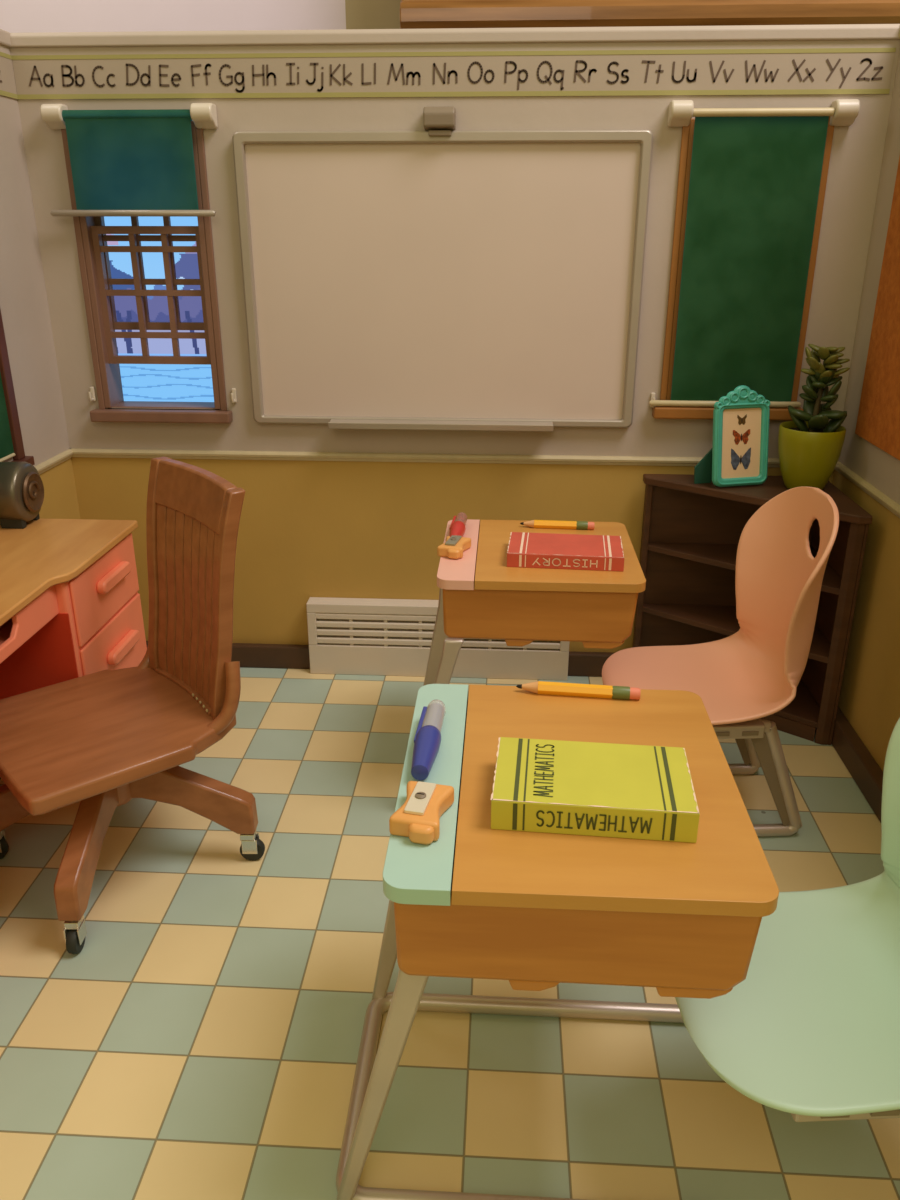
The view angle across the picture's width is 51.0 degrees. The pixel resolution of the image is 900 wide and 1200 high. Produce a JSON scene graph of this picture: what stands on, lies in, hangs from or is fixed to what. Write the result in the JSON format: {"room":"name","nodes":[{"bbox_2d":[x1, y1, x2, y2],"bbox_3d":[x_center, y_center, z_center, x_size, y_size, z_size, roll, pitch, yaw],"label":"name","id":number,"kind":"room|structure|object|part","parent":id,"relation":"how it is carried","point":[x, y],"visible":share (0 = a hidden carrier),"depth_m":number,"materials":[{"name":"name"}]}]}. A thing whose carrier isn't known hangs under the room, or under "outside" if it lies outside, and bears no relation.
{"room":"classroom","nodes":[
{"label":"classroom","id":0,"kind":"room"},
{"bbox_2d":[0,44,79,524],"bbox_3d":[-1.551,-0.281,2.186,0.100,2.215,2.718,1,22,3],"label":"wall","id":1,"kind":"structure","parent":0,"point":[24,307],"depth_m":3.20,"materials":[{"name":"beige paint"}]},
{"bbox_2d":[0,29,10,46],"bbox_3d":[-1.549,-1.302,1.778,0.122,0.043,2.718,1,22,3],"label":"trim","id":2,"kind":"structure","parent":1,"relation":"attached to","point":[4,35],"depth_m":3.00,"materials":[{"name":"beige paint"}]},
{"bbox_2d":[0,52,17,98],"bbox_3d":[-1.474,-1.347,2.183,0.006,0.126,1.912,1,22,3],"label":"alphabet border","id":3,"kind":"object","parent":1,"relation":"attached to","point":[7,80],"visible":1,"depth_m":3.03,"materials":[{"name":"beige paper"}]},
{"bbox_2d":[0,309,34,464],"bbox_3d":[-1.444,-0.834,2.647,0.040,1.100,0.735,1,22,3],"label":"chalkboard","id":4,"kind":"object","parent":1,"relation":"in","point":[5,370],"depth_m":3.06,"materials":[{"name":"red wood"}]},
{"bbox_2d":[0,373,15,461],"bbox_3d":[-1.444,-0.831,2.648,0.033,1.007,0.605,1,22,3],"label":"roller shade","id":5,"kind":"object","parent":4,"relation":"attached to","point":[6,445],"visible":1,"depth_m":3.05,"materials":[{"name":"green fabric"}]},
{"bbox_3d":[-1.552,0.348,2.437,0.100,0.860,2.718,1,22,3],"label":"wainscot panel","id":6,"kind":"part","parent":1,"relation":"part of","materials":[{"name":"yellow paint"}]},
{"bbox_2d":[34,449,72,474],"bbox_3d":[-1.492,-0.050,2.274,0.018,0.032,2.718,1,22,3],"label":"trim","id":7,"kind":"structure","parent":1,"relation":"attached to","point":[52,462],"depth_m":3.38,"materials":[{"name":"beige wood"}]},
{"bbox_2d":[0,0,400,32],"bbox_3d":[0.055,-2.017,3.864,7.700,4.200,0.100,1,22,3],"label":"wall","id":8,"kind":"structure","parent":0,"point":[16,16],"depth_m":3.75,"materials":[{"name":"white paint"}]},
{"bbox_2d":[399,0,899,28],"bbox_3d":[1.407,-2.377,3.339,3.160,0.740,0.350,1,22,3],"label":"ceiling beam","id":9,"kind":"structure","parent":8,"relation":"attached to","point":[414,14],"depth_m":3.32,"materials":[{"name":"brown wood"}]},
{"bbox_2d":[0,667,899,1199],"bbox_3d":[-0.128,0.985,2.073,3.010,0.050,3.938,1,22,3],"label":"floor","id":10,"kind":"structure","parent":0,"point":[202,1039],"depth_m":2.07,"materials":[{"name":"tile"}]},
{"bbox_2d":[0,518,146,699],"bbox_3d":[-1.268,0.383,2.485,0.439,0.760,1.605,1,22,3],"label":"desk","id":11,"kind":"object","parent":10,"relation":"on","point":[70,602],"visible":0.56,"depth_m":2.74,"materials":[{"name":"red wood"}]},
{"bbox_2d":[0,462,43,528],"bbox_3d":[-1.374,-0.339,2.999,0.116,0.201,0.190,1,22,3],"label":"pencil sharpener","id":12,"kind":"object","parent":11,"relation":"on","point":[21,484],"visible":1,"depth_m":2.95,"materials":[{"name":"grey metal"}]},
{"bbox_3d":[-1.295,0.103,2.356,0.361,0.096,0.620,1,22,3],"label":"pencil drawer","id":13,"kind":"part","parent":11,"relation":"part of","materials":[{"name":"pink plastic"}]},
{"bbox_3d":[-1.050,-0.041,2.887,0.010,0.201,0.460,1,22,3],"label":"drawer","id":14,"kind":"part","parent":11,"relation":"part of","materials":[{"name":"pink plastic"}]},
{"bbox_3d":[-1.050,0.166,2.970,0.010,0.225,0.460,1,22,3],"label":"drawer","id":15,"kind":"part","parent":11,"relation":"part of","materials":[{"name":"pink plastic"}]},
{"bbox_3d":[-1.030,-0.070,2.893,0.029,0.040,0.210,1,22,3],"label":"handle","id":16,"kind":"part","parent":11,"relation":"part of","materials":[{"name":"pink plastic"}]},
{"bbox_3d":[-1.031,0.148,2.981,0.029,0.040,0.210,1,22,3],"label":"handle","id":17,"kind":"part","parent":11,"relation":"part of","materials":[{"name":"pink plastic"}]},
{"bbox_2d":[0,457,264,953],"bbox_3d":[-0.892,0.229,2.470,0.665,1.059,0.614,-17,27,-36],"label":"swivel chair","id":18,"kind":"object","parent":10,"relation":"on","point":[103,740],"visible":1,"depth_m":2.46,"materials":[{"name":"brown wood"}]},
{"bbox_3d":[-1.111,0.520,2.570,0.358,0.244,0.056,0,22,0],"label":"leg","id":19,"kind":"part","parent":18,"relation":"part of","materials":[{"name":"brown wood"}]},
{"bbox_3d":[-0.913,0.594,2.384,0.056,0.244,0.358,0,22,0],"label":"leg","id":20,"kind":"part","parent":18,"relation":"part of","materials":[{"name":"brown wood"}]},
{"bbox_3d":[-0.905,0.327,2.498,0.587,0.045,0.570,-17,27,-36],"label":"seat","id":21,"kind":"part","parent":18,"relation":"part of","materials":[{"name":"brown wood"}]},
{"bbox_3d":[-0.725,0.246,2.627,0.055,0.010,0.346,-17,27,-36],"label":"rail","id":22,"kind":"part","parent":18,"relation":"part of","materials":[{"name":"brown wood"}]},
{"bbox_3d":[-0.713,0.521,2.568,0.358,0.244,0.056,0,22,0],"label":"leg","id":23,"kind":"part","parent":18,"relation":"part of","materials":[{"name":"brown wood"}]},
{"bbox_3d":[-0.665,-0.277,2.470,0.076,0.119,0.394,-17,27,-36],"label":"rail","id":24,"kind":"part","parent":18,"relation":"part of","materials":[{"name":"brown wood"}]},
{"bbox_2d":[423,519,645,685],"bbox_3d":[0.228,0.199,2.950,0.739,0.760,0.574,1,22,3],"label":"student desk","id":25,"kind":"object","parent":10,"relation":"on","point":[481,597],"visible":0.66,"depth_m":2.61,"materials":[{"name":"brown wood"}]},
{"bbox_3d":[-0.037,0.136,3.159,0.170,0.698,0.026,1,22,3],"label":"leg","id":26,"kind":"part","parent":25,"relation":"part of","materials":[{"name":"grey metal"}]},
{"bbox_3d":[-0.055,0.371,2.747,0.186,0.567,0.026,1,22,3],"label":"leg","id":27,"kind":"part","parent":25,"relation":"part of","materials":[{"name":"grey metal"}]},
{"bbox_2d":[437,535,470,558],"bbox_3d":[0.011,-0.158,2.762,0.076,0.043,0.124,6,22,14],"label":"pencil sharpener","id":28,"kind":"object","parent":25,"relation":"on","point":[454,546],"visible":1,"depth_m":2.73,"materials":[{"name":"orange plastic"}]},
{"bbox_3d":[0.010,-0.175,2.766,0.030,0.006,0.082,6,22,14],"label":"blade","id":29,"kind":"part","parent":28,"relation":"part of","materials":[{"name":"grey metal"}]},
{"bbox_2d":[449,512,466,536],"bbox_3d":[0.025,-0.224,2.920,0.048,0.047,0.254,2,22,6],"label":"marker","id":30,"kind":"object","parent":25,"relation":"on","point":[457,527],"visible":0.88,"depth_m":2.89,"materials":[{"name":"red plastic"}]},
{"bbox_2d":[437,519,479,589],"bbox_3d":[0.029,-0.146,2.827,0.103,0.028,0.570,1,22,3],"label":"tray","id":31,"kind":"object","parent":25,"relation":"on","point":[463,573],"depth_m":2.65,"materials":[{"name":"pink plastic"}]},
{"bbox_2d":[520,520,594,529],"bbox_3d":[0.339,-0.239,2.992,0.235,0.027,0.027,2,22,6],"label":"pencil","id":32,"kind":"object","parent":25,"relation":"on","point":[551,524],"visible":1,"depth_m":2.98,"materials":[{"name":"orange paint"}]},
{"bbox_2d":[507,532,623,571],"bbox_3d":[0.332,-0.142,2.723,0.326,0.042,0.201,3,22,6],"label":"closed book","id":33,"kind":"object","parent":25,"relation":"on","point":[526,550],"visible":1,"depth_m":2.65,"materials":[{"name":"red paper"}]},
{"bbox_2d":[336,684,778,1199],"bbox_3d":[0.171,0.655,1.806,0.739,0.760,0.660,1,22,3],"label":"student desk","id":34,"kind":"object","parent":10,"relation":"on","point":[534,911],"visible":0.88,"depth_m":1.45,"materials":[{"name":"brown wood"}]},
{"bbox_3d":[-0.114,0.828,1.601,0.182,0.567,0.026,1,22,3],"label":"leg","id":35,"kind":"part","parent":34,"relation":"part of","materials":[{"name":"grey metal"}]},
{"bbox_3d":[-0.096,0.593,2.013,0.165,0.698,0.026,1,22,3],"label":"leg","id":36,"kind":"part","parent":34,"relation":"part of","materials":[{"name":"grey metal"}]},
{"bbox_2d":[389,781,453,843],"bbox_3d":[-0.046,0.337,1.518,0.081,0.045,0.130,5,22,12],"label":"pencil sharpener","id":37,"kind":"object","parent":34,"relation":"on","point":[417,819],"visible":1,"depth_m":1.49,"materials":[{"name":"orange plastic"}]},
{"bbox_3d":[-0.048,0.320,1.522,0.032,0.006,0.086,5,22,12],"label":"blade","id":38,"kind":"part","parent":37,"relation":"part of","materials":[{"name":"silver metal"}]},
{"bbox_2d":[383,684,467,905],"bbox_3d":[-0.032,0.311,1.681,0.103,0.028,0.660,1,22,3],"label":"tray","id":39,"kind":"object","parent":34,"relation":"on","point":[413,873],"depth_m":1.50,"materials":[{"name":"green plastic"}]},
{"bbox_2d":[411,699,445,779],"bbox_3d":[-0.039,0.251,1.731,0.048,0.047,0.254,2,22,6],"label":"marker","id":40,"kind":"object","parent":34,"relation":"on","point":[427,740],"visible":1,"depth_m":1.69,"materials":[{"name":"blue plastic"}]},
{"bbox_2d":[516,681,640,699],"bbox_3d":[0.261,0.184,1.930,0.252,0.027,0.027,3,22,7],"label":"pencil","id":41,"kind":"object","parent":34,"relation":"on","point":[538,687],"visible":1,"depth_m":1.92,"materials":[{"name":"orange paint"}]},
{"bbox_2d":[491,737,699,842],"bbox_3d":[0.236,0.311,1.570,0.323,0.056,0.201,2,22,6],"label":"closed book","id":42,"kind":"object","parent":34,"relation":"on","point":[645,792],"visible":1,"depth_m":1.51,"materials":[{"name":"yellow paper"}]},
{"bbox_2d":[602,486,838,836],"bbox_3d":[0.737,0.170,2.716,0.564,0.989,0.500,-1,22,-3],"label":"shell chair","id":43,"kind":"object","parent":10,"relation":"on","point":[746,676],"visible":0.86,"depth_m":2.74,"materials":[{"name":"pink plastic"}]},
{"bbox_3d":[0.849,0.388,2.986,0.319,0.385,0.036,-1,22,-3],"label":"leg","id":44,"kind":"part","parent":43,"relation":"part of","materials":[{"name":"grey metal"}]},
{"bbox_3d":[0.865,0.510,2.680,0.319,0.385,0.036,-1,22,-3],"label":"leg","id":45,"kind":"part","parent":43,"relation":"part of","materials":[{"name":"grey metal"}]},
{"bbox_2d":[633,474,872,744],"bbox_3d":[1.001,0.024,3.307,0.639,0.822,0.497,1,22,3],"label":"corner shelf","id":46,"kind":"object","parent":10,"relation":"on","point":[691,532],"visible":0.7,"depth_m":3.41,"materials":[{"name":"brown wood"}]},
{"bbox_3d":[0.718,-0.052,3.535,0.022,0.794,0.030,1,22,3],"label":"post","id":47,"kind":"part","parent":46,"relation":"part of","materials":[{"name":"brown wood"}]},
{"bbox_3d":[1.021,-0.053,3.537,0.627,0.794,0.009,1,22,3],"label":"panel","id":48,"kind":"part","parent":46,"relation":"part of","materials":[{"name":"brown wood"}]},
{"bbox_2d":[694,385,770,486],"bbox_3d":[0.966,-0.553,3.192,0.242,0.334,0.089,-5,22,-13],"label":"picture frame","id":49,"kind":"object","parent":46,"relation":"on","point":[738,454],"visible":1,"depth_m":3.19,"materials":[{"name":"teal paint"}]},
{"bbox_3d":[0.986,-0.528,3.200,0.202,0.276,0.067,-5,22,-13],"label":"frame","id":50,"kind":"part","parent":49,"relation":"part of","materials":[{"name":"teal paint"}]},
{"bbox_3d":[1.001,-0.344,3.160,0.639,0.028,0.497,1,22,3],"label":"shelf","id":51,"kind":"part","parent":46,"relation":"part of","materials":[{"name":"brown wood"}]},
{"bbox_2d":[778,344,849,489],"bbox_3d":[1.208,-0.604,3.132,0.210,0.475,0.210,12,25,28],"label":"potted succulent","id":52,"kind":"object","parent":46,"relation":"on","point":[810,445],"visible":1,"depth_m":3.09,"materials":[{"name":"green plant"}]},
{"bbox_3d":[1.214,-0.669,3.107,0.034,0.246,0.021,-6,22,-14],"label":"stem","id":53,"kind":"part","parent":52,"relation":"part of","materials":[{"name":"brown"}]},
{"bbox_3d":[1.315,0.042,3.300,0.009,0.794,0.467,1,22,3],"label":"panel","id":54,"kind":"part","parent":46,"relation":"part of","materials":[{"name":"brown wood"}]},
{"bbox_3d":[1.276,0.123,3.099,0.043,0.794,0.030,1,22,3],"label":"post","id":55,"kind":"part","parent":46,"relation":"part of","materials":[{"name":"brown wood"}]},
{"bbox_2d":[675,718,899,1121],"bbox_3d":[0.679,0.607,1.621,0.564,0.989,0.500,-1,22,-3],"label":"shell chair","id":56,"kind":"object","parent":10,"relation":"on","point":[811,1032],"visible":0.73,"depth_m":1.61,"materials":[{"name":"green plastic"}]},
{"bbox_2d":[10,39,899,652],"bbox_3d":[-0.016,-0.773,3.424,3.010,2.215,0.120,1,22,3],"label":"wall","id":57,"kind":"structure","parent":0,"point":[307,529],"depth_m":3.41,"materials":[{"name":"beige paint"}]},
{"bbox_2d":[88,387,95,400],"bbox_3d":[-1.304,-0.747,3.429,0.016,0.052,0.039,1,22,3],"label":"hook","id":58,"kind":"object","parent":57,"relation":"attached to","point":[92,397],"visible":1,"depth_m":3.43,"materials":[{"name":"white plastic"}]},
{"bbox_3d":[-1.304,-0.740,3.425,0.010,0.035,0.027,1,22,3],"label":"hook arm","id":59,"kind":"part","parent":58,"relation":"part of","materials":[{"name":"white plastic"}]},
{"bbox_2d":[61,121,232,423],"bbox_3d":[-1.048,-1.135,3.317,0.515,0.995,0.170,1,22,3],"label":"window","id":60,"kind":"structure","parent":57,"relation":"in","point":[93,249],"depth_m":3.34,"materials":[{"name":"brown wood"}]},
{"bbox_2d":[40,103,217,216],"bbox_3d":[-1.051,-1.449,3.114,0.578,0.338,0.071,1,22,3],"label":"roller shade","id":61,"kind":"object","parent":60,"relation":"attached to","point":[123,162],"visible":1,"depth_m":3.09,"materials":[{"name":"green fabric"}]},
{"bbox_3d":[-1.043,-1.283,3.304,0.386,0.648,0.028,1,22,3],"label":"sash","id":62,"kind":"part","parent":60,"relation":"part of","materials":[{"name":"brown wood"}]},
{"bbox_3d":[-1.046,-1.075,3.342,0.386,0.465,0.028,1,22,3],"label":"sash","id":63,"kind":"part","parent":60,"relation":"part of","materials":[{"name":"brown wood"}]},
{"bbox_3d":[-1.049,-0.696,3.492,0.515,0.049,0.170,1,22,3],"label":"sill","id":64,"kind":"part","parent":60,"relation":"part of","materials":[{"name":"brown wood"}]},
{"bbox_2d":[231,388,236,402],"bbox_3d":[-0.782,-0.735,3.401,0.016,0.052,0.039,1,22,3],"label":"hook","id":65,"kind":"object","parent":57,"relation":"attached to","point":[233,394],"visible":1,"depth_m":3.40,"materials":[{"name":"white plastic"}]},
{"bbox_2d":[146,641,613,676],"bbox_3d":[-0.022,0.240,3.745,2.810,0.095,0.035,1,22,3],"label":"baseboard","id":66,"kind":"structure","parent":57,"relation":"attached to","point":[292,656],"depth_m":3.76,"materials":[{"name":"brown wood"}]},
{"bbox_2d":[70,448,779,466],"bbox_3d":[-0.021,-0.518,3.452,2.810,0.032,0.018,1,22,3],"label":"trim","id":67,"kind":"structure","parent":57,"relation":"attached to","point":[94,453],"depth_m":3.46,"materials":[{"name":"beige wood"}]},
{"bbox_2d":[306,597,568,679],"bbox_3d":[-0.045,0.151,3.690,1.015,0.300,0.072,1,22,3],"label":"radiator","id":68,"kind":"object","parent":57,"relation":"attached to","point":[348,636],"visible":0.63,"depth_m":3.67,"materials":[{"name":"white metal"}]},
{"bbox_2d":[316,613,559,649],"bbox_3d":[-0.047,0.120,3.652,0.945,0.137,0.023,1,22,3],"label":"grille","id":69,"kind":"object","parent":68,"relation":"attached to","point":[334,631],"depth_m":3.66,"materials":[{"name":"white plastic"}]},
{"bbox_2d":[232,106,652,430],"bbox_3d":[-0.033,-1.091,3.183,1.362,1.025,0.095,1,22,3],"label":"whiteboard","id":70,"kind":"object","parent":57,"relation":"attached to","point":[441,276],"visible":1,"depth_m":3.21,"materials":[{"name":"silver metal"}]},
{"bbox_2d":[328,419,552,430],"bbox_3d":[-0.034,-0.620,3.352,0.796,0.026,0.061,1,22,3],"label":"tray","id":71,"kind":"object","parent":70,"relation":"on","point":[397,424],"depth_m":3.34,"materials":[{"name":"silver metal"}]},
{"bbox_3d":[-0.017,-0.144,3.675,3.010,0.860,0.120,1,22,3],"label":"wainscot panel","id":72,"kind":"part","parent":57,"relation":"part of","materials":[{"name":"yellow paint"}]},
{"bbox_2d":[12,48,895,99],"bbox_3d":[-0.024,-1.671,2.998,2.796,0.126,0.006,1,22,3],"label":"alphabet border","id":73,"kind":"object","parent":57,"relation":"attached to","point":[806,71],"visible":1,"depth_m":2.99,"materials":[{"name":"beige paper"}]},
{"bbox_2d":[9,24,899,47],"bbox_3d":[-0.015,-1.793,3.016,3.010,0.042,0.142,1,22,3],"label":"trim","id":74,"kind":"structure","parent":57,"relation":"attached to","point":[835,31],"depth_m":2.95,"materials":[{"name":"beige paint"}]},
{"bbox_2d":[650,392,655,407],"bbox_3d":[0.716,-0.702,3.321,0.016,0.052,0.039,1,22,3],"label":"hook","id":75,"kind":"object","parent":57,"relation":"attached to","point":[652,393],"visible":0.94,"depth_m":3.32,"materials":[{"name":"white plastic"}]},
{"bbox_2d":[652,116,833,419],"bbox_3d":[0.979,-1.125,3.206,0.515,0.989,0.190,1,22,3],"label":"window","id":76,"kind":"structure","parent":57,"relation":"in","point":[658,412],"depth_m":3.18,"materials":[{"name":"brown wood"}]},
{"bbox_3d":[0.978,-0.684,3.370,0.515,0.049,0.170,1,22,3],"label":"sill","id":77,"kind":"part","parent":76,"relation":"part of","materials":[{"name":"brown wood"}]},
{"bbox_2d":[649,99,859,407],"bbox_3d":[0.979,-1.118,3.119,0.575,0.953,0.071,1,22,3],"label":"roller shade","id":78,"kind":"object","parent":76,"relation":"attached to","point":[754,184],"visible":0.97,"depth_m":3.10,"materials":[{"name":"green fabric"}]},
{"bbox_2d":[778,421,845,489],"bbox_3d":[1.208,-0.481,3.181,0.210,0.210,0.210,1,22,3],"label":"pot","id":79,"kind":"object","parent":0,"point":[809,454],"depth_m":3.11,"materials":[{"name":"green ceramic"}]},
{"bbox_2d":[832,48,899,770],"bbox_3d":[1.354,-0.216,2.031,0.100,2.215,2.718,1,22,3],"label":"wall","id":80,"kind":"structure","parent":0,"point":[869,698],"depth_m":3.01,"materials":[{"name":"beige paint"}]},
{"bbox_2d":[831,707,882,822],"bbox_3d":[1.281,0.767,2.427,0.045,0.095,2.718,1,22,3],"label":"baseboard","id":81,"kind":"structure","parent":80,"relation":"attached to","point":[863,768],"depth_m":3.00,"materials":[{"name":"brown wood"}]},
{"bbox_3d":[1.354,0.413,2.282,0.100,0.860,2.718,1,22,3],"label":"wainscot panel","id":82,"kind":"part","parent":80,"relation":"part of","materials":[{"name":"yellow paint"}]},
{"bbox_2d":[835,461,899,517],"bbox_3d":[1.295,0.013,2.125,0.018,0.032,2.718,1,22,3],"label":"trim","id":83,"kind":"structure","parent":80,"relation":"attached to","point":[880,497],"depth_m":3.03,"materials":[{"name":"beige wood"}]},
{"bbox_2d":[855,156,899,459],"bbox_3d":[1.324,-0.755,2.315,0.013,0.995,1.440,1,22,3],"label":"cork board","id":84,"kind":"object","parent":80,"relation":"attached to","point":[878,419],"visible":1,"depth_m":2.91,"materials":[{"name":"orange"}]},
{"label":"outside","id":85,"kind":"structure","parent":0,"visible":0},
{"bbox_2d":[104,216,213,401],"bbox_3d":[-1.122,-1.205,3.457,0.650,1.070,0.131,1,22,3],"label":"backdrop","id":86,"kind":"structure","parent":85,"point":[140,382],"depth_m":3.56,"materials":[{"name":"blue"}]}
]}

